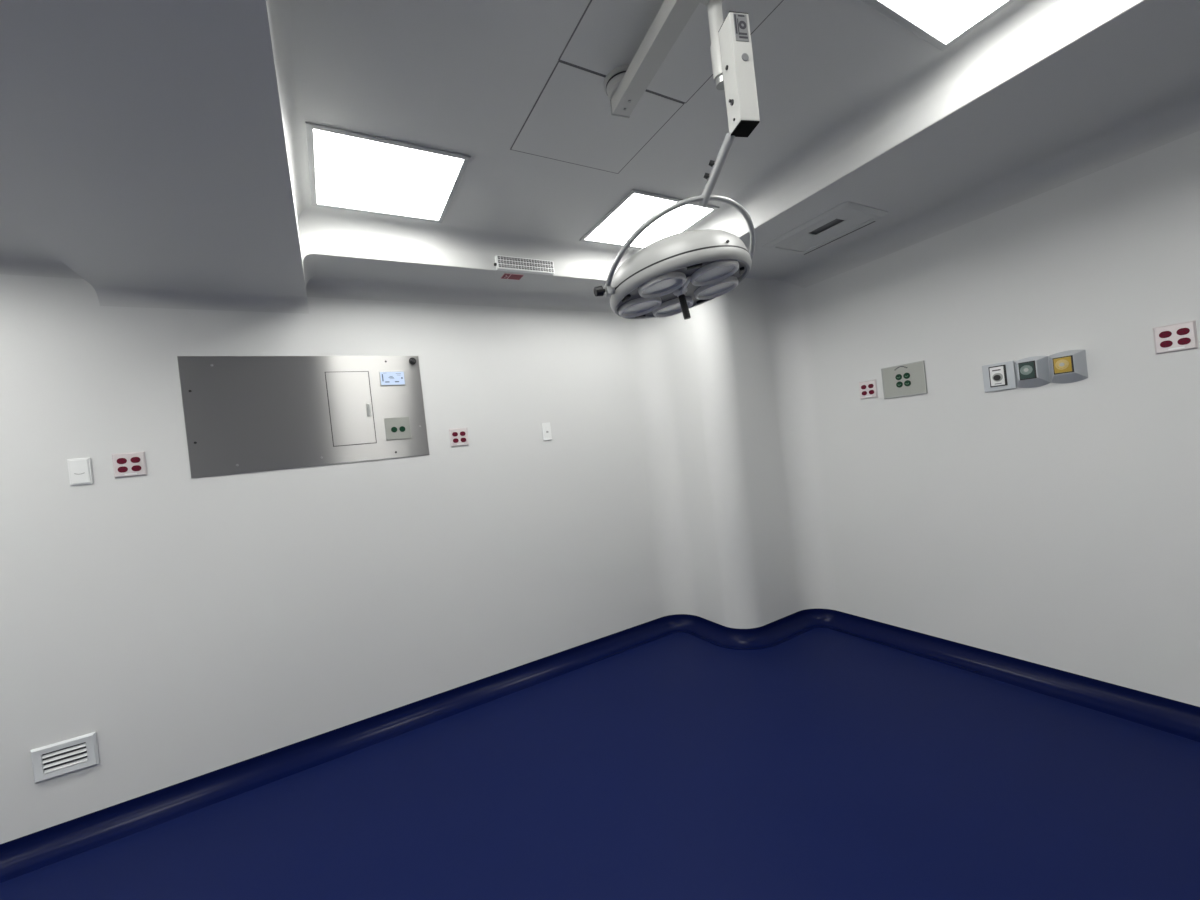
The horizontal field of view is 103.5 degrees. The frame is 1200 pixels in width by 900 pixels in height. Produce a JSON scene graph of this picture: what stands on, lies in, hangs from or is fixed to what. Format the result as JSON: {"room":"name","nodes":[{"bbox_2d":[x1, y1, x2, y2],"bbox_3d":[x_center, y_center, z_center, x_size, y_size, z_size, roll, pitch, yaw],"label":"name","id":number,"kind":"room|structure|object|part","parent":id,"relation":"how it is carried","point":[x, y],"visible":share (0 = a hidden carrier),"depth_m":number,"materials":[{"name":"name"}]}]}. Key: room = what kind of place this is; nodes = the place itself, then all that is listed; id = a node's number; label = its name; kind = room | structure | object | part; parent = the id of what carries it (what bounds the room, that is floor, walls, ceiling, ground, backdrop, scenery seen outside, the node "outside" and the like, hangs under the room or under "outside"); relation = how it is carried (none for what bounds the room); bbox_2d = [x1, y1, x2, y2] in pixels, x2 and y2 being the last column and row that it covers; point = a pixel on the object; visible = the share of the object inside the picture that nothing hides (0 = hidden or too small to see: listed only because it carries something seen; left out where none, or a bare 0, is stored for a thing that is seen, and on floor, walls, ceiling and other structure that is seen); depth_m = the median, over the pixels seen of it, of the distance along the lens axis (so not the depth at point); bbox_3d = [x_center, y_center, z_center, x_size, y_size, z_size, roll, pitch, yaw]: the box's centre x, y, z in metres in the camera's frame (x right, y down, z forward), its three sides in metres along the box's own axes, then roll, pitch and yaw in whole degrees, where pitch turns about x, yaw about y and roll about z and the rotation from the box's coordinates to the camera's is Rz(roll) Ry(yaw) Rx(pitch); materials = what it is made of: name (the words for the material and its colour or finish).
{"room":"operating room","nodes":[
{"label":"operating room","id":0,"kind":"room"},
{"bbox_2d":[0,213,82,278],"bbox_3d":[-2.084,-0.899,-0.840,2.550,0.160,5.706,-7,0,-30],"label":"ceiling","id":1,"kind":"structure","parent":0,"point":[20,254],"depth_m":2.09,"materials":[{"name":"paint"}]},
{"bbox_2d":[0,274,660,843],"bbox_3d":[-2.081,0.289,2.413,5.540,2.950,0.100,-7,0,-30],"label":"wall","id":2,"kind":"structure","parent":0,"point":[200,626],"depth_m":2.53,"materials":[{"name":"paint"}]},
{"bbox_2d":[30,732,99,782],"bbox_3d":[-2.388,1.373,2.112,0.204,0.145,0.017,-7,0,-30],"label":"air vent","id":3,"kind":"object","parent":2,"relation":"in","point":[50,761],"visible":1,"depth_m":2.11,"materials":[{"name":"white metal"}]},
{"bbox_2d":[67,458,92,485],"bbox_3d":[-2.398,0.100,2.181,0.076,0.122,0.014,-7,0,-30],"label":"light switch","id":4,"kind":"object","parent":2,"relation":"attached to","point":[80,469],"visible":1,"depth_m":2.18,"materials":[{"name":"white plastic"}]},
{"bbox_2d":[112,451,146,477],"bbox_3d":[-2.253,0.070,2.264,0.116,0.116,0.014,-7,0,-30],"label":"wall outlet","id":5,"kind":"object","parent":2,"relation":"attached to","point":[131,464],"visible":1,"depth_m":2.26,"materials":[{"name":"white plastic"}]},
{"bbox_2d":[117,458,126,463],"bbox_3d":[-2.274,0.052,2.248,0.036,0.029,0.004,-7,0,-30],"label":"socket","id":6,"kind":"object","parent":5,"relation":"attached to","point":[119,460],"depth_m":2.25,"materials":[{"name":"red plastic"}]},
{"bbox_2d":[118,466,127,472],"bbox_3d":[-2.269,0.093,2.248,0.036,0.029,0.004,-7,0,-30],"label":"socket","id":7,"kind":"object","parent":5,"relation":"attached to","point":[121,469],"depth_m":2.25,"materials":[{"name":"red plastic"}]},
{"bbox_2d":[130,457,139,462],"bbox_3d":[-2.232,0.048,2.272,0.036,0.029,0.004,-7,0,-30],"label":"socket","id":8,"kind":"object","parent":5,"relation":"attached to","point":[132,459],"depth_m":2.27,"materials":[{"name":"red plastic"}]},
{"bbox_2d":[131,465,140,470],"bbox_3d":[-2.228,0.088,2.272,0.036,0.029,0.004,-7,0,-30],"label":"socket","id":9,"kind":"object","parent":5,"relation":"attached to","point":[133,467],"depth_m":2.27,"materials":[{"name":"red plastic"}]},
{"bbox_2d":[0,0,308,313],"bbox_3d":[-0.613,-1.077,0.004,0.900,0.425,5.706,-7,0,-30],"label":"ceiling soffit","id":10,"kind":"structure","parent":2,"relation":"attached to","point":[153,148],"depth_m":1.38,"materials":[{"name":"paint"}]},
{"bbox_2d":[177,356,428,477],"bbox_3d":[-1.585,-0.222,2.647,1.148,0.617,0.036,-7,0,-30],"label":"wall panel","id":11,"kind":"object","parent":2,"relation":"attached to","point":[243,414],"visible":1,"depth_m":2.61,"materials":[{"name":"grey metal"}]},
{"bbox_3d":[-1.441,-0.242,2.740,0.218,0.420,0.005,-7,0,-30],"label":"door","id":12,"kind":"part","parent":11,"relation":"part of","materials":[{"name":"silver metal"}]},
{"bbox_2d":[384,417,410,439],"bbox_3d":[-1.221,-0.131,2.857,0.140,0.132,0.006,-7,0,-30],"label":"outlet plate","id":13,"kind":"object","parent":11,"relation":"attached to","point":[395,428],"depth_m":2.85,"materials":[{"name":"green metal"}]},
{"bbox_2d":[449,428,468,446],"bbox_3d":[-0.904,-0.083,3.037,0.116,0.116,0.014,-7,0,-30],"label":"wall outlet","id":14,"kind":"object","parent":2,"relation":"attached to","point":[458,436],"visible":1,"depth_m":3.03,"materials":[{"name":"white plastic"}]},
{"bbox_2d":[542,422,551,439],"bbox_3d":[-0.375,-0.132,3.340,0.064,0.124,0.015,-7,0,-30],"label":"light switch","id":15,"kind":"object","parent":2,"relation":"attached to","point":[546,428],"visible":1,"depth_m":3.33,"materials":[{"name":"white plastic"}]},
{"bbox_2d":[0,628,1199,899],"bbox_3d":[-0.068,1.541,0.155,6.529,0.050,5.686,-7,0,-30],"label":"floor","id":16,"kind":"structure","parent":0,"point":[818,763],"depth_m":1.97,"materials":[{"name":"blue plastic"}]},
{"bbox_2d":[290,0,940,249],"bbox_3d":[0.783,-1.450,0.606,2.380,0.100,5.400,-7,0,-30],"label":"ceiling","id":17,"kind":"structure","parent":0,"point":[465,77],"depth_m":1.73,"materials":[{"name":"paint"}]},
{"bbox_2d":[305,122,470,222],"bbox_3d":[-0.964,-1.212,2.140,0.606,0.010,0.606,-7,0,-30],"label":"recessed light","id":18,"kind":"object","parent":17,"relation":"in","point":[349,170],"visible":1,"depth_m":2.08,"materials":[{"name":"white plastic"}]},
{"bbox_2d":[510,60,684,173],"bbox_3d":[-0.026,-1.319,1.933,0.545,0.005,0.496,-7,0,-30],"label":"ceiling panel","id":19,"kind":"object","parent":17,"relation":"attached to","point":[571,120],"visible":0.95,"depth_m":1.91,"materials":[{"name":"grey"}]},
{"bbox_2d":[579,189,719,248],"bbox_3d":[0.281,-1.356,2.845,0.606,0.010,0.606,-7,0,-30],"label":"recessed light","id":20,"kind":"object","parent":17,"relation":"in","point":[616,227],"visible":0.8,"depth_m":2.79,"materials":[{"name":"white plastic"}]},
{"bbox_2d":[558,0,783,102],"bbox_3d":[0.226,-1.344,1.491,0.551,0.005,0.518,-7,0,-30],"label":"ceiling panel","id":21,"kind":"object","parent":17,"relation":"attached to","point":[608,35],"visible":0.75,"depth_m":1.53,"materials":[{"name":"grey metal"}]},
{"bbox_2d":[594,0,759,319],"bbox_3d":[0.251,-0.884,1.494,0.594,0.920,0.480,-6,1,37],"label":"lamp","id":22,"kind":"object","parent":17,"relation":"hanging from","point":[671,275],"visible":1,"depth_m":1.36,"materials":[{"name":"white metal"}]},
{"bbox_3d":[0.000,-0.486,1.448,0.033,0.032,0.031,-6,0,-20],"label":"pivot knob","id":23,"kind":"part","parent":22,"relation":"part of","materials":[{"name":"black plastic"}]},
{"bbox_3d":[0.073,-1.253,1.737,0.072,0.057,0.005,-7,0,-22],"label":"plate","id":24,"kind":"part","parent":22,"relation":"part of","materials":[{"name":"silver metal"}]},
{"bbox_3d":[0.187,-1.264,1.448,0.070,0.055,0.616,-7,0,-22],"label":"arm","id":25,"kind":"part","parent":22,"relation":"part of","materials":[{"name":"white metal"}]},
{"bbox_2d":[673,276,690,296],"bbox_3d":[0.271,-0.509,1.484,0.048,0.021,0.149,-6,0,-11],"label":"handle","id":26,"kind":"object","parent":22,"relation":"attached to","point":[681,287],"depth_m":1.47,"materials":[{"name":"black plastic"}]},
{"bbox_3d":[0.274,-0.466,1.532,0.031,0.085,0.022,-6,0,18],"label":"handle","id":27,"kind":"part","parent":22,"relation":"part of","materials":[{"name":"black plastic"}]},
{"bbox_3d":[0.317,-0.761,1.291,0.025,0.145,0.140,-7,1,-35],"label":"stem","id":28,"kind":"part","parent":22,"relation":"part of","materials":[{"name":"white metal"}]},
{"bbox_2d":[734,14,747,38],"bbox_3d":[0.352,-1.058,1.181,0.032,0.059,0.001,-6,0,-13],"label":"print","id":29,"kind":"object","parent":22,"relation":"attached to","point":[740,20],"depth_m":1.18,"materials":[{"name":"grey paper"}]},
{"bbox_2d":[861,0,1015,50],"bbox_3d":[1.133,-1.439,1.310,0.606,0.010,0.606,-7,0,-30],"label":"recessed light","id":30,"kind":"object","parent":17,"relation":"in","point":[940,23],"visible":1,"depth_m":1.56,"materials":[{"name":"white plastic"}]},
{"bbox_2d":[880,0,1006,42],"bbox_3d":[1.133,-1.441,1.310,0.560,0.006,0.560,-7,0,-30],"label":"diffuser","id":31,"kind":"object","parent":30,"relation":"attached to","point":[936,21],"depth_m":1.57,"materials":[{"name":"white plastic"}]},
{"bbox_2d":[628,278,838,628],"bbox_3d":[0.994,-0.062,3.678,1.089,2.950,0.966,-7,0,-30],"label":"column","id":32,"kind":"structure","parent":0,"point":[726,396],"depth_m":3.52,"materials":[{"name":"paint"}]},
{"bbox_2d":[298,206,638,312],"bbox_3d":[-0.612,-1.146,3.001,2.193,0.330,0.506,-7,0,-30],"label":"ceiling soffit","id":33,"kind":"structure","parent":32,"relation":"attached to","point":[346,254],"depth_m":2.76,"materials":[{"name":"paint"}]},
{"bbox_2d":[500,273,523,279],"bbox_3d":[-0.545,-1.076,2.937,0.124,0.004,0.085,-7,0,-30],"label":"sign","id":34,"kind":"object","parent":33,"relation":"attached to","point":[505,275],"visible":1,"depth_m":2.93,"materials":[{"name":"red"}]},
{"bbox_2d":[494,255,554,274],"bbox_3d":[-0.461,-1.129,2.890,0.385,0.082,0.040,-7,0,-30],"label":"air vent","id":35,"kind":"object","parent":33,"relation":"in","point":[502,263],"visible":1,"depth_m":2.87,"materials":[{"name":"white plastic"}]},
{"bbox_2d":[0,608,1199,882],"bbox_3d":[0.275,1.419,1.929,8.661,0.110,3.788,-6,0,11],"label":"baseboard","id":36,"kind":"structure","parent":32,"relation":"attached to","point":[20,856],"depth_m":2.56,"materials":[{"name":"blue plastic"}]},
{"bbox_2d":[804,131,1199,706],"bbox_3d":[2.846,-0.251,1.409,0.100,2.950,4.820,-7,0,-30],"label":"wall","id":37,"kind":"structure","parent":0,"point":[1053,525],"depth_m":2.42,"materials":[{"name":"paint"}]},
{"bbox_2d":[859,379,877,399],"bbox_3d":[1.775,-0.400,3.134,0.014,0.116,0.116,-7,0,-30],"label":"wall outlet","id":38,"kind":"object","parent":37,"relation":"attached to","point":[868,389],"visible":1,"depth_m":3.13,"materials":[{"name":"white plastic"}]},
{"bbox_2d":[881,361,927,398],"bbox_3d":[1.886,-0.432,2.934,0.013,0.196,0.255,-7,0,-30],"label":"socket plate","id":39,"kind":"object","parent":37,"relation":"attached to","point":[908,379],"visible":1,"depth_m":2.92,"materials":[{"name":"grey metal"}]},
{"bbox_2d":[895,374,901,379],"bbox_3d":[1.867,-0.455,2.956,0.005,0.039,0.039,-7,0,-30],"label":"socket","id":40,"kind":"object","parent":39,"relation":"attached to","point":[897,376],"depth_m":2.95,"materials":[{"name":"green plastic"}]},
{"bbox_2d":[896,381,902,387],"bbox_3d":[1.872,-0.409,2.957,0.005,0.039,0.039,-7,0,-30],"label":"socket","id":41,"kind":"object","parent":39,"relation":"attached to","point":[899,384],"depth_m":2.95,"materials":[{"name":"green plastic"}]},
{"bbox_2d":[903,373,909,378],"bbox_3d":[1.890,-0.458,2.915,0.005,0.039,0.039,-7,0,-30],"label":"socket","id":42,"kind":"object","parent":39,"relation":"attached to","point":[905,375],"depth_m":2.91,"materials":[{"name":"green plastic"}]},
{"bbox_2d":[904,380,910,385],"bbox_3d":[1.895,-0.411,2.916,0.005,0.039,0.039,-7,0,-30],"label":"socket","id":43,"kind":"object","parent":39,"relation":"attached to","point":[906,382],"depth_m":2.91,"materials":[{"name":"green plastic"}]},
{"bbox_2d":[688,0,1199,287],"bbox_3d":[2.004,-1.411,1.506,1.067,0.360,5.706,-7,0,-30],"label":"soffit","id":44,"kind":"structure","parent":37,"relation":"attached to","point":[1041,96],"depth_m":1.97,"materials":[{"name":"paint"}]},
{"bbox_2d":[762,201,887,254],"bbox_3d":[1.294,-1.271,2.761,0.400,0.021,0.565,-7,0,-30],"label":"air vent","id":45,"kind":"object","parent":44,"relation":"in","point":[846,218],"visible":1,"depth_m":2.71,"materials":[{"name":"grey metal"}]},
{"bbox_3d":[1.295,-1.269,2.763,0.279,0.004,0.458,-7,0,-30],"label":"damper plate","id":46,"kind":"part","parent":45,"relation":"part of","materials":[{"name":"grey metal"}]},
{"bbox_2d":[982,361,1016,391],"bbox_3d":[2.121,-0.390,2.518,0.030,0.146,0.138,-7,0,-30],"label":"outlet","id":47,"kind":"object","parent":37,"relation":"attached to","point":[997,376],"visible":1,"depth_m":2.51,"materials":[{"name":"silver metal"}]},
{"bbox_2d":[993,375,1000,380],"bbox_3d":[2.110,-0.384,2.514,0.007,0.031,0.031,-7,0,-30],"label":"socket","id":48,"kind":"object","parent":47,"relation":"attached to","point":[995,377],"depth_m":2.51,"materials":[{"name":"black plastic"}]},
{"bbox_2d":[1014,356,1050,387],"bbox_3d":[2.171,-0.392,2.390,0.067,0.158,0.134,-7,0,-30],"label":"outlet","id":49,"kind":"object","parent":37,"relation":"attached to","point":[1031,372],"visible":1,"depth_m":2.37,"materials":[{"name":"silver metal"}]},
{"bbox_2d":[1048,350,1087,383],"bbox_3d":[2.237,-0.399,2.274,0.067,0.158,0.134,-7,0,-30],"label":"outlet","id":50,"kind":"object","parent":37,"relation":"attached to","point":[1070,366],"visible":1,"depth_m":2.25,"materials":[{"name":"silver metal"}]},
{"bbox_2d":[1153,320,1197,354],"bbox_3d":[2.421,-0.472,1.992,0.014,0.116,0.116,-7,0,-30],"label":"wall outlet","id":51,"kind":"object","parent":37,"relation":"attached to","point":[1179,336],"visible":1,"depth_m":1.99,"materials":[{"name":"white plastic"}]},
{"bbox_2d":[1159,331,1171,337],"bbox_3d":[2.404,-0.491,2.011,0.004,0.029,0.036,-7,0,-30],"label":"socket","id":52,"kind":"object","parent":51,"relation":"attached to","point":[1162,334],"depth_m":2.01,"materials":[{"name":"red plastic"}]},
{"bbox_2d":[1160,340,1172,347],"bbox_3d":[2.408,-0.451,2.011,0.004,0.029,0.036,-7,0,-30],"label":"socket","id":53,"kind":"object","parent":51,"relation":"attached to","point":[1163,343],"depth_m":2.01,"materials":[{"name":"red plastic"}]},
{"bbox_2d":[1176,328,1189,334],"bbox_3d":[2.427,-0.493,1.969,0.004,0.029,0.036,-7,0,-30],"label":"socket","id":54,"kind":"object","parent":51,"relation":"attached to","point":[1179,331],"depth_m":1.97,"materials":[{"name":"red plastic"}]},
{"bbox_2d":[1177,337,1190,344],"bbox_3d":[2.432,-0.453,1.969,0.004,0.029,0.036,-7,0,-30],"label":"socket","id":55,"kind":"object","parent":51,"relation":"attached to","point":[1180,340],"depth_m":1.97,"materials":[{"name":"red plastic"}]}
]}

